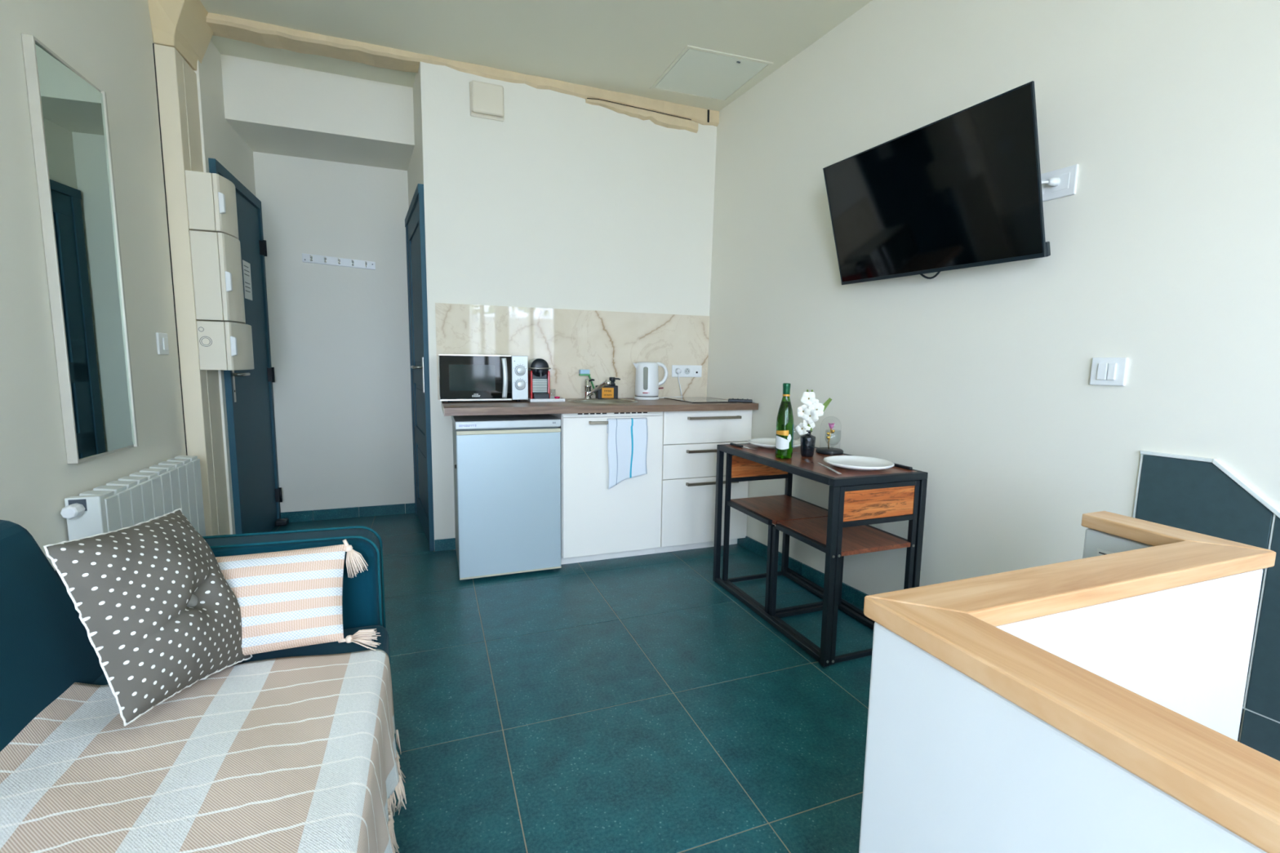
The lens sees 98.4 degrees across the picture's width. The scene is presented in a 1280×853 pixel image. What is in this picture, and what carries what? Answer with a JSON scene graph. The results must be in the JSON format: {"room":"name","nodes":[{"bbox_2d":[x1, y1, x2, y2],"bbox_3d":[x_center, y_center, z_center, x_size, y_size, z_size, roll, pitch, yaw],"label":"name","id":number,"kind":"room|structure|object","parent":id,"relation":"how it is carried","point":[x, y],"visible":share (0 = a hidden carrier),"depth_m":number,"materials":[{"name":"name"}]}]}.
{"room":"studio apartment","nodes":[
{"label":"studio apartment","id":0,"kind":"room"},
{"bbox_2d":[0,0,186,570],"bbox_3d":[-1.433,-0.322,0.448,0.120,2.795,5.120,-2,7,-21],"label":"wall","id":1,"kind":"structure","parent":0,"point":[108,42],"depth_m":1.84,"materials":[{"name":"paint"}]},
{"bbox_2d":[21,33,138,463],"bbox_3d":[-1.907,-0.548,1.908,0.037,1.305,0.382,-2,7,-21],"label":"wall mirror","id":2,"kind":"object","parent":1,"relation":"attached to","point":[69,117],"visible":1,"depth_m":1.87,"materials":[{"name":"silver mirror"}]},
{"bbox_2d":[60,455,205,541],"bbox_3d":[-1.949,0.475,2.185,0.098,0.594,0.897,-2,7,-21],"label":"radiator","id":3,"kind":"object","parent":1,"relation":"attached to","point":[161,489],"visible":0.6,"depth_m":2.07,"materials":[{"name":"white metal"}]},
{"bbox_2d":[155,332,168,355],"bbox_3d":[-2.123,-0.368,2.462,0.016,0.096,0.098,-2,7,-21],"label":"light switch","id":4,"kind":"object","parent":1,"relation":"attached to","point":[162,348],"visible":1,"depth_m":2.45,"materials":[{"name":"white plastic"}]},
{"bbox_2d":[147,0,230,536],"bbox_3d":[-2.167,-0.601,2.744,0.182,2.795,0.324,-2,7,-21],"label":"column","id":5,"kind":"structure","parent":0,"point":[182,35],"depth_m":2.61,"materials":[{"name":"beige paint"}]},
{"bbox_2d":[184,169,239,239],"bbox_3d":[-2.083,-1.072,2.714,0.150,0.263,0.262,-2,7,-21],"label":"electrical box","id":6,"kind":"object","parent":5,"relation":"attached to","point":[211,203],"visible":0.88,"depth_m":2.60,"materials":[{"name":"beige plastic"}]},
{"bbox_2d":[189,230,245,323],"bbox_3d":[-2.085,-0.731,2.755,0.154,0.412,0.262,-2,7,-21],"label":"electrical box","id":7,"kind":"object","parent":5,"relation":"attached to","point":[216,260],"visible":0.94,"depth_m":2.65,"materials":[{"name":"beige plastic"}]},
{"bbox_2d":[196,320,253,370],"bbox_3d":[-2.106,-0.410,2.837,0.156,0.234,0.357,-2,7,-21],"label":"electrical box","id":8,"kind":"object","parent":5,"relation":"attached to","point":[222,345],"visible":1,"depth_m":2.69,"materials":[{"name":"beige plastic"}]},
{"bbox_2d":[193,40,255,534],"bbox_3d":[-2.405,-0.663,3.248,0.120,2.795,0.885,-2,7,-21],"label":"wall","id":9,"kind":"structure","parent":0,"point":[220,141],"depth_m":2.96,"materials":[{"name":"paint"}]},
{"bbox_2d":[208,158,282,533],"bbox_3d":[-2.326,-0.348,3.336,0.074,2.150,0.830,-2,7,-21],"label":"door","id":10,"kind":"structure","parent":9,"relation":"in","point":[257,496],"depth_m":3.39,"materials":[{"name":"blue paint"}]},
{"bbox_2d":[242,259,252,300],"bbox_3d":[-2.349,-0.873,3.308,0.002,0.220,0.145,-2,7,-21],"label":"paper notice","id":11,"kind":"object","parent":10,"relation":"attached to","point":[246,267],"visible":1,"depth_m":3.30,"materials":[{"name":"white paper"}]},
{"bbox_2d":[253,151,414,517],"bbox_3d":[-2.073,-0.734,3.897,1.320,2.795,0.100,-2,7,-21],"label":"wall","id":12,"kind":"structure","parent":0,"point":[340,341],"depth_m":3.85,"materials":[{"name":"paint"}]},
{"bbox_2d":[220,53,414,170],"bbox_3d":[-1.927,-1.921,3.471,1.002,0.335,0.525,-2,7,-21],"label":"soffit","id":13,"kind":"object","parent":12,"relation":"attached to","point":[275,108],"depth_m":3.26,"materials":[{"name":"paint"}]},
{"bbox_2d":[302,253,375,270],"bbox_3d":[-2.055,-1.129,3.777,0.444,0.077,0.046,-2,7,-21],"label":"coat rack","id":14,"kind":"object","parent":12,"relation":"attached to","point":[307,258],"visible":1,"depth_m":3.78,"materials":[{"name":"white plastic"}]},
{"bbox_2d":[280,502,415,522],"bbox_3d":[-2.093,0.623,3.996,0.910,0.075,0.010,-2,7,-21],"label":"baseboard","id":15,"kind":"structure","parent":12,"relation":"attached to","point":[389,509],"depth_m":3.98,"materials":[{"name":"teal tile"}]},
{"bbox_2d":[407,62,434,528],"bbox_3d":[-1.377,-0.690,3.608,0.225,2.795,0.939,-2,7,-21],"label":"wall","id":16,"kind":"structure","parent":0,"point":[415,168],"depth_m":3.27,"materials":[{"name":"paint"}]},
{"bbox_2d":[404,183,434,551],"bbox_3d":[-1.471,-0.351,3.601,0.083,2.120,0.917,-3,7,-27],"label":"door","id":17,"kind":"structure","parent":16,"relation":"in","point":[415,226],"depth_m":3.50,"materials":[{"name":"blue paint"}]},
{"bbox_2d":[200,0,872,111],"bbox_3d":[-0.039,-1.876,1.229,3.500,0.150,6.235,-2,7,-21],"label":"ceiling","id":18,"kind":"structure","parent":0,"point":[618,46],"depth_m":2.78,"materials":[{"name":"paint"}]},
{"bbox_2d":[205,12,719,133],"bbox_3d":[-0.822,-1.971,3.207,2.902,0.163,0.156,-2,7,-20],"label":"ceiling beam","id":19,"kind":"structure","parent":18,"relation":"attached to","point":[667,114],"depth_m":3.04,"materials":[{"name":"beige wood"}]},
{"bbox_2d":[649,44,773,102],"bbox_3d":[0.396,-2.018,3.188,0.523,0.009,0.525,-2,7,-21],"label":"ceiling hatch","id":20,"kind":"object","parent":18,"relation":"attached to","point":[695,72],"visible":1,"depth_m":3.16,"materials":[{"name":"paint"}]},
{"bbox_2d":[420,61,716,551],"bbox_3d":[-0.340,-0.672,3.581,1.966,2.795,0.150,-2,7,-21],"label":"wall","id":21,"kind":"structure","parent":0,"point":[566,202],"depth_m":3.35,"materials":[{"name":"paint"}]},
{"bbox_2d":[434,537,455,551],"bbox_3d":[-0.927,0.708,3.440,0.658,0.070,0.010,-2,7,-21],"label":"baseboard","id":22,"kind":"structure","parent":21,"relation":"attached to","point":[442,544],"depth_m":3.34,"materials":[{"name":"teal tile"}]},
{"bbox_2d":[469,80,504,121],"bbox_3d":[-0.865,-1.848,3.132,0.188,0.184,0.045,-2,7,-21],"label":"ventilation unit","id":23,"kind":"object","parent":21,"relation":"attached to","point":[486,100],"visible":1,"depth_m":3.12,"materials":[{"name":"beige plastic"}]},
{"bbox_2d":[435,302,710,399],"bbox_3d":[-0.353,-0.458,3.518,1.770,0.557,0.008,-2,7,-21],"label":"backsplash","id":24,"kind":"structure","parent":21,"relation":"attached to","point":[606,344],"depth_m":3.51,"materials":[{"name":"beige stone"}]},
{"bbox_2d":[671,364,702,377],"bbox_3d":[0.321,-0.378,3.774,0.224,0.081,0.012,-2,7,-21],"label":"strip","id":25,"kind":"object","parent":24,"relation":"attached to","point":[687,371],"visible":1,"depth_m":3.77,"materials":[{"name":"white plastic"}]},
{"bbox_2d":[271,512,873,852],"bbox_3d":[-0.105,1.055,1.562,3.350,0.160,6.235,-2,7,-21],"label":"floor","id":26,"kind":"structure","parent":0,"point":[633,704],"depth_m":1.83,"materials":[{"name":"teal tile"}]},
{"bbox_2d":[0,520,391,751],"bbox_3d":[-0.810,0.673,0.645,0.850,0.790,1.904,-2,7,-21],"label":"sofa","id":27,"kind":"object","parent":26,"relation":"on","point":[46,648],"visible":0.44,"depth_m":1.21,"materials":[{"name":"teal fabric"}]},
{"bbox_2d":[43,507,252,726],"bbox_3d":[-0.997,0.378,1.184,0.199,0.370,0.390,0,7,-9],"label":"cushion","id":28,"kind":"object","parent":27,"relation":"on","point":[159,614],"visible":0.99,"depth_m":1.08,"materials":[{"name":"grey fabric"}]},
{"bbox_2d":[0,648,406,852],"bbox_3d":[-0.651,0.777,0.646,0.667,0.330,1.466,-2,7,-21],"label":"throw blanket","id":29,"kind":"object","parent":27,"relation":"on","point":[293,754],"visible":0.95,"depth_m":0.98,"materials":[{"name":"beige fabric"}]},
{"bbox_2d":[215,538,381,655],"bbox_3d":[-0.905,0.421,1.336,0.519,0.242,0.165,-1,7,-14],"label":"striped cushion","id":30,"kind":"object","parent":27,"relation":"on","point":[287,599],"visible":0.65,"depth_m":1.32,"materials":[{"name":"beige fabric"}]},
{"bbox_2d":[275,518,288,526],"bbox_3d":[-2.439,0.652,3.765,0.070,0.038,0.070,-2,7,-21],"label":"door stop","id":31,"kind":"object","parent":26,"relation":"on","point":[281,522],"visible":1,"depth_m":3.74,"materials":[{"name":"black plastic"}]},
{"bbox_2d":[451,413,561,580],"bbox_3d":[-0.769,0.358,3.135,0.544,0.840,0.516,-2,7,-21],"label":"fridge","id":32,"kind":"object","parent":26,"relation":"on","point":[507,468],"visible":0.98,"depth_m":2.90,"materials":[{"name":"grey metal"}]},
{"bbox_2d":[549,411,662,564],"bbox_3d":[-0.229,0.326,3.329,0.588,0.874,0.532,-2,7,-21],"label":"base cabinet","id":33,"kind":"object","parent":26,"relation":"on","point":[598,522],"visible":0.79,"depth_m":3.10,"materials":[{"name":"white paint"}]},
{"bbox_2d":[441,397,758,416],"bbox_3d":[-0.227,-0.128,3.280,1.781,0.038,0.595,-2,7,-21],"label":"countertop","id":34,"kind":"structure","parent":33,"relation":"on","point":[494,406],"depth_m":3.01,"materials":[{"name":"brown wood"}]},
{"bbox_2d":[438,354,528,402],"bbox_3d":[-0.899,-0.277,3.168,0.473,0.263,0.270,-2,7,-21],"label":"microwave","id":35,"kind":"object","parent":34,"relation":"on","point":[462,377],"visible":1,"depth_m":3.06,"materials":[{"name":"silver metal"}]},
{"bbox_2d":[526,395,564,402],"bbox_3d":[-0.574,-0.165,3.305,0.203,0.018,0.240,-2,7,-21],"label":"tray","id":36,"kind":"object","parent":34,"relation":"on","point":[552,397],"visible":0.59,"depth_m":3.20,"materials":[{"name":"white plastic"}]},
{"bbox_2d":[528,358,551,399],"bbox_3d":[-0.605,-0.281,3.279,0.124,0.242,0.210,-2,7,-21],"label":"coffee machine","id":37,"kind":"object","parent":36,"relation":"on","point":[539,374],"visible":0.81,"depth_m":3.22,"materials":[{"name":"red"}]},
{"bbox_2d":[536,368,544,377],"bbox_3d":[-0.582,-0.315,3.216,0.052,0.055,0.054,-2,7,-21],"label":"outlet","id":38,"kind":"object","parent":37,"relation":"attached to","point":[540,372],"depth_m":3.20,"materials":[{"name":"black plastic"}]},
{"bbox_2d":[532,392,549,399],"bbox_3d":[-0.578,-0.173,3.222,0.090,0.042,0.060,-2,7,-21],"label":"drip tray","id":39,"kind":"object","parent":37,"relation":"on","point":[535,395],"depth_m":3.20,"materials":[{"name":"black plastic"}]},
{"bbox_2d":[578,369,595,395],"bbox_3d":[-0.325,-0.269,3.523,0.126,0.186,0.036,-2,7,-21],"label":"dish brush","id":40,"kind":"object","parent":34,"relation":"on","point":[581,372],"visible":0.83,"depth_m":3.49,"materials":[{"name":"green plastic"}]},
{"bbox_2d":[583,378,610,398],"bbox_3d":[-0.270,-0.231,3.435,0.224,0.128,0.052,7,9,43],"label":"mixer tap","id":41,"kind":"object","parent":34,"relation":"on","point":[588,393],"visible":1,"depth_m":3.47,"materials":[{"name":"silver metal"}]},
{"bbox_2d":[567,398,637,417],"bbox_3d":[-0.224,-0.078,3.315,0.420,0.154,0.420,-2,7,-21],"label":"sink","id":42,"kind":"object","parent":34,"relation":"in","point":[592,401],"visible":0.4,"depth_m":3.45,"materials":[{"name":"silver metal"}]},
{"bbox_2d":[595,377,620,399],"bbox_3d":[-0.202,-0.246,3.531,0.154,0.138,0.067,-2,7,-21],"label":"soap dispenser","id":43,"kind":"object","parent":34,"relation":"on","point":[611,391],"visible":0.94,"depth_m":3.50,"materials":[{"name":"black plastic"}]},
{"bbox_2d":[595,385,617,399],"bbox_3d":[-0.213,-0.219,3.531,0.132,0.085,0.065,-2,7,-21],"label":"bottle","id":44,"kind":"object","parent":43,"relation":"on","point":[607,391],"depth_m":3.50,"materials":[{"name":"plastic"}]},
{"bbox_2d":[632,361,682,399],"bbox_3d":[0.119,-0.303,3.624,0.162,0.239,0.403,6,9,39],"label":"kettle","id":45,"kind":"object","parent":34,"relation":"on","point":[647,384],"visible":1,"depth_m":3.48,"materials":[{"name":"white plastic"}]},
{"bbox_2d":[664,396,737,403],"bbox_3d":[0.370,-0.171,3.528,0.300,0.006,0.455,-2,7,-21],"label":"cooktop","id":46,"kind":"object","parent":34,"relation":"in","point":[687,399],"visible":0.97,"depth_m":3.48,"materials":[{"name":"black glass"}]},
{"bbox_2d":[728,398,752,402],"bbox_3d":[0.614,-0.159,3.388,0.147,0.022,0.040,2,7,12],"label":"remote control","id":47,"kind":"object","parent":34,"relation":"on","point":[737,400],"visible":0.93,"depth_m":3.37,"materials":[{"name":"black plastic"}]},
{"bbox_2d":[607,417,647,488],"bbox_3d":[-0.072,0.149,3.082,0.235,0.391,0.031,-2,7,-21],"label":"tea towel","id":48,"kind":"object","parent":33,"relation":"hanging from","point":[627,440],"visible":1,"depth_m":3.07,"materials":[{"name":"white fabric"}]},
{"bbox_2d":[655,409,752,553],"bbox_3d":[0.322,0.311,3.537,0.588,0.872,0.532,-2,7,-21],"label":"base cabinet","id":49,"kind":"object","parent":26,"relation":"on","point":[687,504],"visible":0.64,"depth_m":3.29,"materials":[{"name":"white paint"}]},
{"bbox_2d":[722,453,827,613],"bbox_3d":[0.692,0.492,2.740,0.389,0.699,0.419,-2,7,-21],"label":"dining chair","id":50,"kind":"object","parent":26,"relation":"on","point":[771,509],"visible":0.66,"depth_m":2.82,"materials":[{"name":"black metal"}]},
{"bbox_2d":[712,443,928,666],"bbox_3d":[0.763,0.500,2.556,0.457,0.729,0.893,-2,7,-21],"label":"dining table","id":51,"kind":"object","parent":26,"relation":"on","point":[795,465],"visible":0.78,"depth_m":2.21,"materials":[{"name":"black metal"}]},
{"bbox_2d":[729,442,756,450],"bbox_3d":[0.513,0.100,2.749,0.016,0.013,0.208,-2,7,-25],"label":"table knife","id":52,"kind":"object","parent":51,"relation":"on","point":[731,443],"visible":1,"depth_m":2.77,"materials":[{"name":"black metal"}]},
{"bbox_2d":[747,438,799,448],"bbox_3d":[0.685,0.089,2.799,0.272,0.027,0.272,-2,7,-21],"label":"plate","id":53,"kind":"object","parent":51,"relation":"on","point":[770,443],"visible":0.65,"depth_m":2.83,"materials":[{"name":"white ceramic"}]},
{"bbox_2d":[774,382,794,458],"bbox_3d":[0.647,-0.026,2.465,0.076,0.333,0.077,-2,7,-21],"label":"wine bottle","id":54,"kind":"object","parent":51,"relation":"on","point":[784,421],"visible":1,"depth_m":2.44,"materials":[{"name":"green glass"}]},
{"bbox_2d":[800,430,815,457],"bbox_3d":[0.764,0.076,2.518,0.068,0.121,0.068,-2,7,-21],"label":"flower vase","id":55,"kind":"object","parent":51,"relation":"on","point":[807,442],"visible":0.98,"depth_m":2.50,"materials":[{"name":"black glass"}]},
{"bbox_2d":[795,389,831,435],"bbox_3d":[0.781,-0.061,2.482,0.151,0.208,0.052,2,7,10],"label":"flowers","id":56,"kind":"object","parent":55,"relation":"in","point":[810,415],"visible":1,"depth_m":2.48,"materials":[{"name":"white plant"}]},
{"bbox_2d":[801,458,842,474],"bbox_3d":[0.736,0.159,2.249,0.023,0.013,0.298,0,7,-10],"label":"fork","id":57,"kind":"object","parent":51,"relation":"on","point":[805,460],"visible":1,"depth_m":2.22,"materials":[{"name":"silver metal"}]},
{"bbox_2d":[816,422,843,455],"bbox_3d":[0.902,0.039,2.617,0.124,0.176,0.124,-2,7,-21],"label":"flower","id":58,"kind":"object","parent":51,"relation":"on","point":[824,451],"visible":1,"depth_m":2.61,"materials":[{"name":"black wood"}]},
{"bbox_2d":[823,455,894,471],"bbox_3d":[0.896,0.154,2.270,0.272,0.027,0.272,-2,7,-21],"label":"plate","id":59,"kind":"object","parent":51,"relation":"on","point":[847,462],"visible":1,"depth_m":2.30,"materials":[{"name":"white ceramic"}]},
{"bbox_2d":[893,462,912,470],"bbox_3d":[1.056,0.157,2.327,0.017,0.013,0.215,-2,7,-21],"label":"table knife","id":60,"kind":"object","parent":51,"relation":"on","point":[898,465],"visible":0.62,"depth_m":2.26,"materials":[{"name":"black metal"}]},
{"bbox_2d":[768,480,919,665],"bbox_3d":[0.844,0.541,2.342,0.389,0.699,0.419,-2,7,-21],"label":"dining chair","id":61,"kind":"object","parent":26,"relation":"on","point":[860,506],"visible":0.79,"depth_m":2.18,"materials":[{"name":"black metal"}]},
{"bbox_2d":[706,0,1279,742],"bbox_3d":[1.546,0.239,1.614,0.481,4.095,5.246,-2,7,-21],"label":"wall","id":62,"kind":"structure","parent":0,"point":[1164,257],"depth_m":1.92,"materials":[{"name":"paint"}]},
{"bbox_2d":[737,536,868,608],"bbox_3d":[0.955,0.800,2.857,0.012,0.075,2.447,-2,7,-25],"label":"baseboard","id":63,"kind":"structure","parent":62,"relation":"attached to","point":[849,593],"depth_m":2.97,"materials":[{"name":"teal stone"}]},
{"bbox_2d":[822,80,1060,284],"bbox_3d":[1.111,-0.853,2.158,0.250,0.531,0.910,-2,7,-24],"label":"television","id":64,"kind":"object","parent":62,"relation":"attached to","point":[961,189],"visible":1,"depth_m":2.02,"materials":[{"name":"black plastic"}]},
{"bbox_2d":[1040,164,1079,201],"bbox_3d":[1.383,-0.810,1.857,0.012,0.094,0.150,-2,7,-25],"label":"socket plate","id":65,"kind":"object","parent":62,"relation":"attached to","point":[1068,175],"visible":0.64,"depth_m":1.82,"materials":[{"name":"white plastic"}]},
{"bbox_2d":[1089,357,1128,386],"bbox_3d":[1.460,-0.171,1.723,0.018,0.087,0.094,-2,7,-25],"label":"light switch","id":66,"kind":"object","parent":62,"relation":"attached to","point":[1113,371],"visible":1,"depth_m":1.72,"materials":[{"name":"white plastic"}]},
{"bbox_2d":[1133,450,1279,761],"bbox_3d":[1.794,0.766,1.073,0.028,1.240,1.450,-2,7,-25],"label":"wall tiles","id":67,"kind":"structure","parent":62,"relation":"attached to","point":[1206,497],"depth_m":1.47,"materials":[{"name":"stone"}]},
{"bbox_2d":[858,511,1279,852],"bbox_3d":[1.079,1.398,0.149,0.893,2.120,2.395,-2,7,-21],"label":"wall","id":68,"kind":"structure","parent":0,"point":[1092,703],"depth_m":0.70,"materials":[{"name":"white paint"}]},
{"bbox_2d":[1096,548,1114,555],"bbox_3d":[1.032,0.290,1.211,0.004,0.028,0.060,-1,7,-15],"label":"plate","id":69,"kind":"object","parent":68,"relation":"attached to","point":[1100,552],"visible":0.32,"depth_m":1.23,"materials":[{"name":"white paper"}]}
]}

